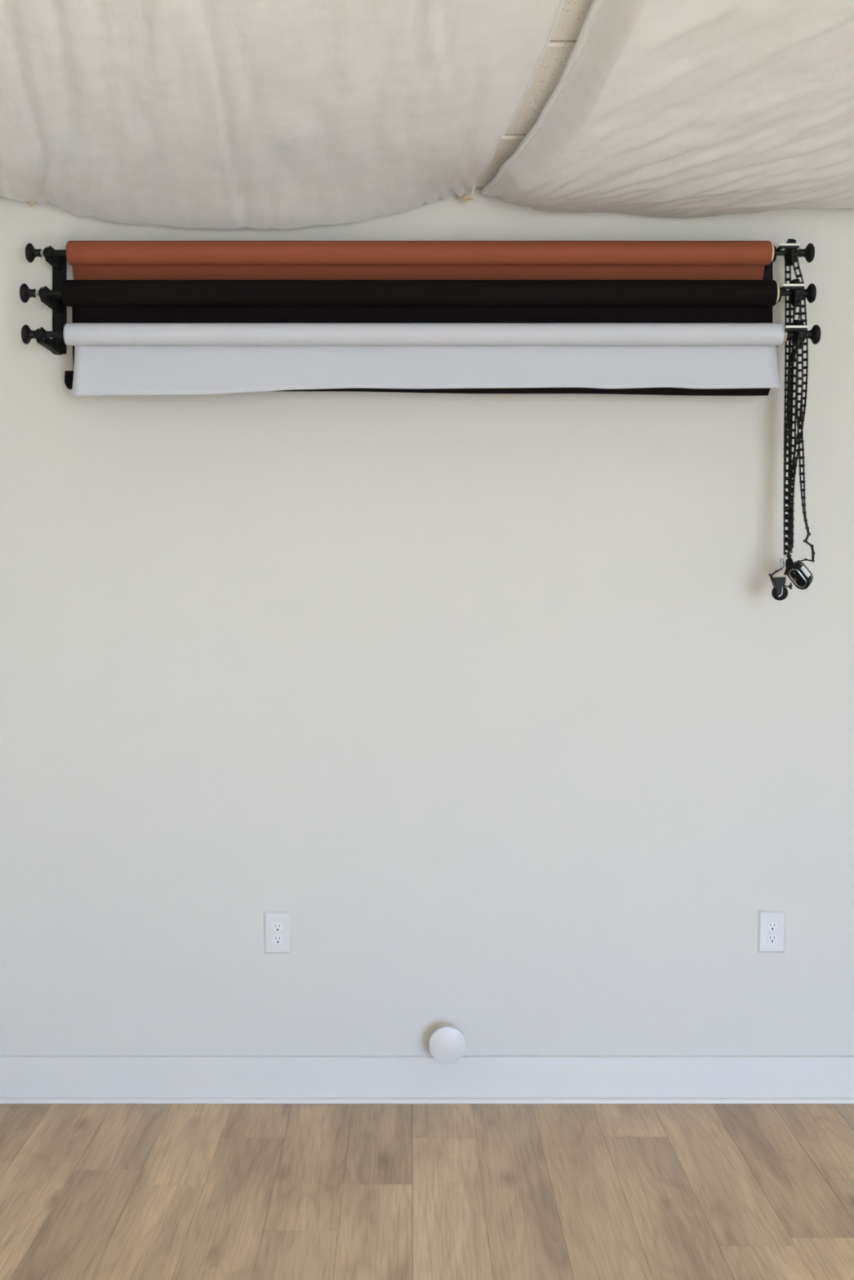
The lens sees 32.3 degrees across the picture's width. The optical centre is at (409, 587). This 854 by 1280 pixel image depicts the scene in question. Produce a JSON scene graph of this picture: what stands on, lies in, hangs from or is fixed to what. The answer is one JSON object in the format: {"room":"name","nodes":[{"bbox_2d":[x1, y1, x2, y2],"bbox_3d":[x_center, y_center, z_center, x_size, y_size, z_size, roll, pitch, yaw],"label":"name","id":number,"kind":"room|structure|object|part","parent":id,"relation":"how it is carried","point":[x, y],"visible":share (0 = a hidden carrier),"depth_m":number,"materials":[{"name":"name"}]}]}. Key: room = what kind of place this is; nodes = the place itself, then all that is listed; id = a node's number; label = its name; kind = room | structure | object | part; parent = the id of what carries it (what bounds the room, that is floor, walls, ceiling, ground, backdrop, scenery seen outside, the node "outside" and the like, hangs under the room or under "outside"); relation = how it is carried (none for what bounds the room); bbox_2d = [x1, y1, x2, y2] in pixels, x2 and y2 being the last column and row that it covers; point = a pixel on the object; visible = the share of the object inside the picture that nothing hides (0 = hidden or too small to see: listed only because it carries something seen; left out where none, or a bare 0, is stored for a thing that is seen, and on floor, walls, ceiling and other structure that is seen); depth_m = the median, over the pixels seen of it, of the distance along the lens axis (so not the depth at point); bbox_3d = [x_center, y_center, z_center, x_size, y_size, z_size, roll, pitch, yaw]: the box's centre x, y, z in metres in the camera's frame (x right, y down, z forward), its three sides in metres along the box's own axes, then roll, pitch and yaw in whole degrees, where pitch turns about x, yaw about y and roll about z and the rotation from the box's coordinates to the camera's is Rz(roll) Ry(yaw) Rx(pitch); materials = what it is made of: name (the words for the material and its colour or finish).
{"room":"studio","nodes":[
{"label":"studio","id":0,"kind":"room"},
{"bbox_2d":[0,190,853,1055],"bbox_3d":[0.550,0.158,4.100,6.340,2.793,0.120,0,0,0],"label":"wall","id":1,"kind":"structure","parent":0,"point":[522,731],"depth_m":4.04,"materials":[{"name":"paint"}]},
{"bbox_2d":[35,248,66,355],"bbox_3d":[-0.957,-0.772,3.924,0.038,0.274,0.233,0,0,0],"label":"wall bracket","id":2,"kind":"object","parent":1,"relation":"attached to","point":[57,346],"visible":0.94,"depth_m":4.02,"materials":[{"name":"black metal"}]},
{"bbox_2d":[19,283,62,302],"bbox_3d":[-0.951,-0.773,3.870,0.136,0.051,0.051,0,0,0],"label":"holder","id":3,"kind":"object","parent":2,"relation":"attached to","point":[25,293],"visible":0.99,"depth_m":3.86,"materials":[{"name":"black plastic"}]},
{"bbox_3d":[-1.000,-0.773,3.870,0.039,0.051,0.051,0,0,0],"label":"knob","id":4,"kind":"part","parent":3,"relation":"part of","materials":[{"name":"black plastic"}]},
{"bbox_2d":[21,324,63,344],"bbox_3d":[-0.944,-0.658,3.830,0.122,0.051,0.051,0,0,0],"label":"holder","id":5,"kind":"object","parent":2,"relation":"attached to","point":[27,334],"visible":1,"depth_m":3.82,"materials":[{"name":"black plastic"}]},
{"bbox_3d":[-0.986,-0.658,3.830,0.037,0.051,0.051,0,0,0],"label":"knob","id":6,"kind":"part","parent":5,"relation":"part of","materials":[{"name":"black plastic"}]},
{"bbox_2d":[25,243,66,262],"bbox_3d":[-0.950,-0.890,3.920,0.135,0.051,0.051,0,0,0],"label":"holder","id":7,"kind":"object","parent":2,"relation":"attached to","point":[31,252],"visible":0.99,"depth_m":3.91,"materials":[{"name":"black plastic"}]},
{"bbox_3d":[-0.998,-0.890,3.920,0.039,0.051,0.051,0,0,0],"label":"knob","id":8,"kind":"part","parent":7,"relation":"part of","materials":[{"name":"black plastic"}]},
{"bbox_3d":[-0.957,-0.652,3.935,0.018,0.032,0.190,0,0,0],"label":"arm","id":9,"kind":"part","parent":2,"relation":"part of","materials":[{"name":"black metal"}]},
{"bbox_3d":[-0.957,-0.767,3.955,0.018,0.032,0.150,0,0,0],"label":"arm","id":10,"kind":"part","parent":2,"relation":"part of","materials":[{"name":"black metal"}]},
{"bbox_3d":[-0.957,-0.884,3.980,0.018,0.032,0.100,0,0,0],"label":"arm","id":11,"kind":"part","parent":2,"relation":"part of","materials":[{"name":"black metal"}]},
{"bbox_3d":[-0.957,-0.774,4.034,0.038,0.269,0.012,0,0,0],"label":"plate","id":12,"kind":"part","parent":2,"relation":"part of","materials":[{"name":"black metal"}]},
{"bbox_2d":[263,911,292,953],"bbox_3d":[-0.361,0.943,4.035,0.078,0.117,0.010,0,0,0],"label":"wall outlet","id":13,"kind":"object","parent":1,"relation":"attached to","point":[277,935],"visible":1,"depth_m":4.03,"materials":[{"name":"white plastic"}]},
{"bbox_2d":[272,934,282,943],"bbox_3d":[-0.361,0.960,4.033,0.028,0.024,0.004,0,0,0],"label":"receptacle","id":14,"kind":"object","parent":13,"relation":"attached to","point":[277,939],"depth_m":4.03,"materials":[{"name":"grey plastic"}]},
{"bbox_2d":[272,922,282,931],"bbox_3d":[-0.361,0.926,4.033,0.028,0.024,0.004,0,0,0],"label":"receptacle","id":15,"kind":"object","parent":13,"relation":"attached to","point":[277,926],"depth_m":4.03,"materials":[{"name":"grey plastic"}]},
{"bbox_2d":[0,1055,853,1103],"bbox_3d":[0.550,1.342,4.027,6.100,0.124,0.025,0,0,0],"label":"baseboard","id":16,"kind":"structure","parent":1,"relation":"attached to","point":[24,1079],"depth_m":4.03,"materials":[{"name":"grey paint"}]},
{"bbox_3d":[0.550,1.397,4.021,6.100,0.013,0.011,0,0,0],"label":"shoe moulding","id":17,"kind":"part","parent":16,"relation":"part of","materials":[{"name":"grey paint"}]},
{"bbox_2d":[428,1025,466,1063],"bbox_3d":[0.101,1.226,3.997,0.100,0.100,0.085,0,0,0],"label":"door stop","id":18,"kind":"object","parent":1,"relation":"attached to","point":[446,1044],"visible":1,"depth_m":3.96,"materials":[{"name":"grey plastic"}]},
{"bbox_2d":[756,910,785,952],"bbox_3d":[0.990,0.941,4.035,0.078,0.116,0.010,0,0,0],"label":"wall outlet","id":19,"kind":"object","parent":1,"relation":"attached to","point":[771,924],"visible":1,"depth_m":4.03,"materials":[{"name":"grey plastic"}]},
{"bbox_2d":[766,933,777,942],"bbox_3d":[0.990,0.958,4.033,0.028,0.024,0.004,0,0,0],"label":"receptacle","id":20,"kind":"object","parent":19,"relation":"attached to","point":[771,938],"depth_m":4.03,"materials":[{"name":"grey plastic"}]},
{"bbox_2d":[767,921,777,930],"bbox_3d":[0.990,0.924,4.033,0.028,0.024,0.004,0,0,0],"label":"receptacle","id":21,"kind":"object","parent":19,"relation":"attached to","point":[771,926],"depth_m":4.03,"materials":[{"name":"grey plastic"}]},
{"bbox_2d":[762,248,785,346],"bbox_3d":[0.972,-0.772,3.924,0.039,0.274,0.233,0,0,0],"label":"wall bracket","id":22,"kind":"object","parent":1,"relation":"attached to","point":[767,273],"visible":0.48,"depth_m":4.03,"materials":[{"name":"black metal"}]},
{"bbox_2d":[66,240,773,279],"bbox_3d":[0.028,-0.806,3.947,1.871,0.232,0.117,0,0,0],"label":"paper roll","id":23,"kind":"object","parent":22,"relation":"on","point":[89,260],"visible":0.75,"depth_m":3.90,"materials":[{"name":"paper"}]},
{"bbox_2d":[61,280,779,395],"bbox_3d":[0.027,-0.658,3.881,1.874,0.299,0.090,0,0,0],"label":"paper roll","id":24,"kind":"object","parent":22,"relation":"on","point":[91,301],"visible":0.57,"depth_m":3.85,"materials":[{"name":"black paper"}]},
{"bbox_2d":[63,323,786,395],"bbox_3d":[0.040,-0.594,3.830,1.868,0.187,0.058,0,0,0],"label":"paper roll","id":25,"kind":"object","parent":22,"relation":"on","point":[110,358],"visible":1,"depth_m":3.85,"materials":[{"name":"grey paper"}]},
{"bbox_3d":[0.972,-0.774,4.034,0.038,0.269,0.012,0,0,0],"label":"plate","id":26,"kind":"part","parent":22,"relation":"part of","materials":[{"name":"black metal"}]},
{"bbox_3d":[0.961,-0.884,3.980,0.018,0.032,0.100,0,0,0],"label":"arm","id":27,"kind":"part","parent":22,"relation":"part of","materials":[{"name":"black metal"}]},
{"bbox_2d":[773,239,814,266],"bbox_3d":[1.012,-0.890,3.915,0.121,0.070,0.079,0,0,0],"label":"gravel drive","id":28,"kind":"object","parent":22,"relation":"attached to","point":[808,252],"visible":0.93,"depth_m":3.90,"materials":[{"name":"black plastic"}]},
{"bbox_2d":[782,239,808,555],"bbox_3d":[1.007,-0.506,3.907,0.059,0.840,0.096,0,0,-19],"label":"chain","id":29,"kind":"object","parent":28,"relation":"hanging from","point":[795,253],"visible":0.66,"depth_m":3.88,"materials":[{"name":"black plastic"}]},
{"bbox_3d":[1.052,-0.890,3.920,0.039,0.051,0.051,0,0,0],"label":"knob","id":30,"kind":"part","parent":28,"relation":"part of","materials":[{"name":"black plastic"}]},
{"bbox_2d":[778,280,816,306],"bbox_3d":[1.007,-0.773,3.865,0.111,0.070,0.079,0,0,0],"label":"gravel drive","id":31,"kind":"object","parent":22,"relation":"attached to","point":[810,293],"visible":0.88,"depth_m":3.85,"materials":[{"name":"black plastic"}]},
{"bbox_2d":[786,279,801,553],"bbox_3d":[1.004,-0.450,3.870,0.029,0.718,0.079,0,0,0],"label":"chain","id":32,"kind":"object","parent":31,"relation":"hanging from","point":[793,308],"visible":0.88,"depth_m":3.85,"materials":[{"name":"black plastic"}]},
{"bbox_3d":[1.043,-0.773,3.870,0.039,0.051,0.051,0,0,0],"label":"knob","id":33,"kind":"part","parent":31,"relation":"part of","materials":[{"name":"black plastic"}]},
{"bbox_2d":[784,321,820,347],"bbox_3d":[1.006,-0.658,3.825,0.114,0.070,0.079,0,0,0],"label":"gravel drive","id":34,"kind":"object","parent":22,"relation":"attached to","point":[814,334],"visible":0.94,"depth_m":3.81,"materials":[{"name":"black plastic"}]},
{"bbox_2d":[782,320,814,564],"bbox_3d":[1.016,-0.372,3.832,0.074,0.645,0.083,0,0,0],"label":"chain","id":35,"kind":"object","parent":34,"relation":"hanging from","point":[803,504],"visible":0.98,"depth_m":3.83,"materials":[{"name":"black plastic"}]},
{"bbox_2d":[779,554,793,575],"bbox_3d":[0.985,-0.061,3.850,0.040,0.056,0.017,0,0,-7],"label":"clip","id":36,"kind":"object","parent":35,"relation":"hanging from","point":[788,561],"visible":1,"depth_m":3.85,"materials":[{"name":"grey metal"}]},
{"bbox_2d":[768,564,786,582],"bbox_3d":[0.960,-0.038,3.852,0.046,0.048,0.021,0,0,0],"label":"chain","id":37,"kind":"object","parent":36,"relation":"hanging from","point":[771,575],"visible":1,"depth_m":3.84,"materials":[{"name":"black plastic"}]},
{"bbox_2d":[771,577,787,600],"bbox_3d":[0.965,0.002,3.849,0.041,0.062,0.033,0,0,0],"label":"weight","id":38,"kind":"object","parent":37,"relation":"hanging from","point":[779,592],"visible":1,"depth_m":3.83,"materials":[{"name":"black plastic"}]},
{"bbox_2d":[784,582,792,589],"bbox_3d":[0.983,-0.006,3.856,0.031,0.019,0.020,0,0,13],"label":"chain","id":39,"kind":"object","parent":38,"relation":"attached to","point":[789,586],"visible":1,"depth_m":3.85,"materials":[{"name":"black plastic"}]},
{"bbox_3d":[0.971,-0.067,3.849,0.010,0.022,0.008,0,0,0],"label":"clip frame","id":40,"kind":"part","parent":36,"relation":"part of","materials":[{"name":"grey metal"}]},
{"bbox_2d":[786,560,813,589],"bbox_3d":[1.017,-0.033,3.849,0.058,0.075,0.060,0,0,33],"label":"weight","id":41,"kind":"object","parent":35,"relation":"hanging from","point":[800,575],"visible":1,"depth_m":3.83,"materials":[{"name":"black plastic"}]},
{"bbox_3d":[1.008,-0.025,3.834,0.036,0.042,0.017,0,0,0],"label":"plate","id":42,"kind":"part","parent":41,"relation":"part of","materials":[{"name":"black metal"}]},
{"bbox_3d":[1.044,-0.658,3.830,0.039,0.051,0.051,0,0,0],"label":"knob","id":43,"kind":"part","parent":34,"relation":"part of","materials":[{"name":"black plastic"}]},
{"bbox_2d":[0,1103,853,1279],"bbox_3d":[0.550,1.458,0.290,6.100,0.108,7.500,0,0,0],"label":"floor","id":44,"kind":"structure","parent":0,"point":[88,1191],"depth_m":3.45,"materials":[{"name":"brown wood"}]},
{"bbox_2d":[475,0,593,190],"bbox_3d":[0.550,-1.165,0.290,6.100,0.149,7.500,0,0,0],"label":"ceiling","id":45,"kind":"structure","parent":0,"point":[573,15],"depth_m":3.18,"materials":[{"name":"grey paint"}]},
{"bbox_2d":[0,0,564,229],"bbox_3d":[-0.788,-1.033,2.365,2.214,0.126,3.336,0,0,0],"label":"drape","id":46,"kind":"object","parent":45,"relation":"attached to","point":[264,114],"visible":1,"depth_m":3.15,"materials":[{"name":"fabric"}]},
{"bbox_2d":[480,0,853,217],"bbox_3d":[1.055,-1.022,2.365,1.720,0.110,3.251,0,0,0],"label":"drape","id":47,"kind":"object","parent":45,"relation":"attached to","point":[671,108],"visible":1,"depth_m":3.09,"materials":[{"name":"fabric"}]}
]}

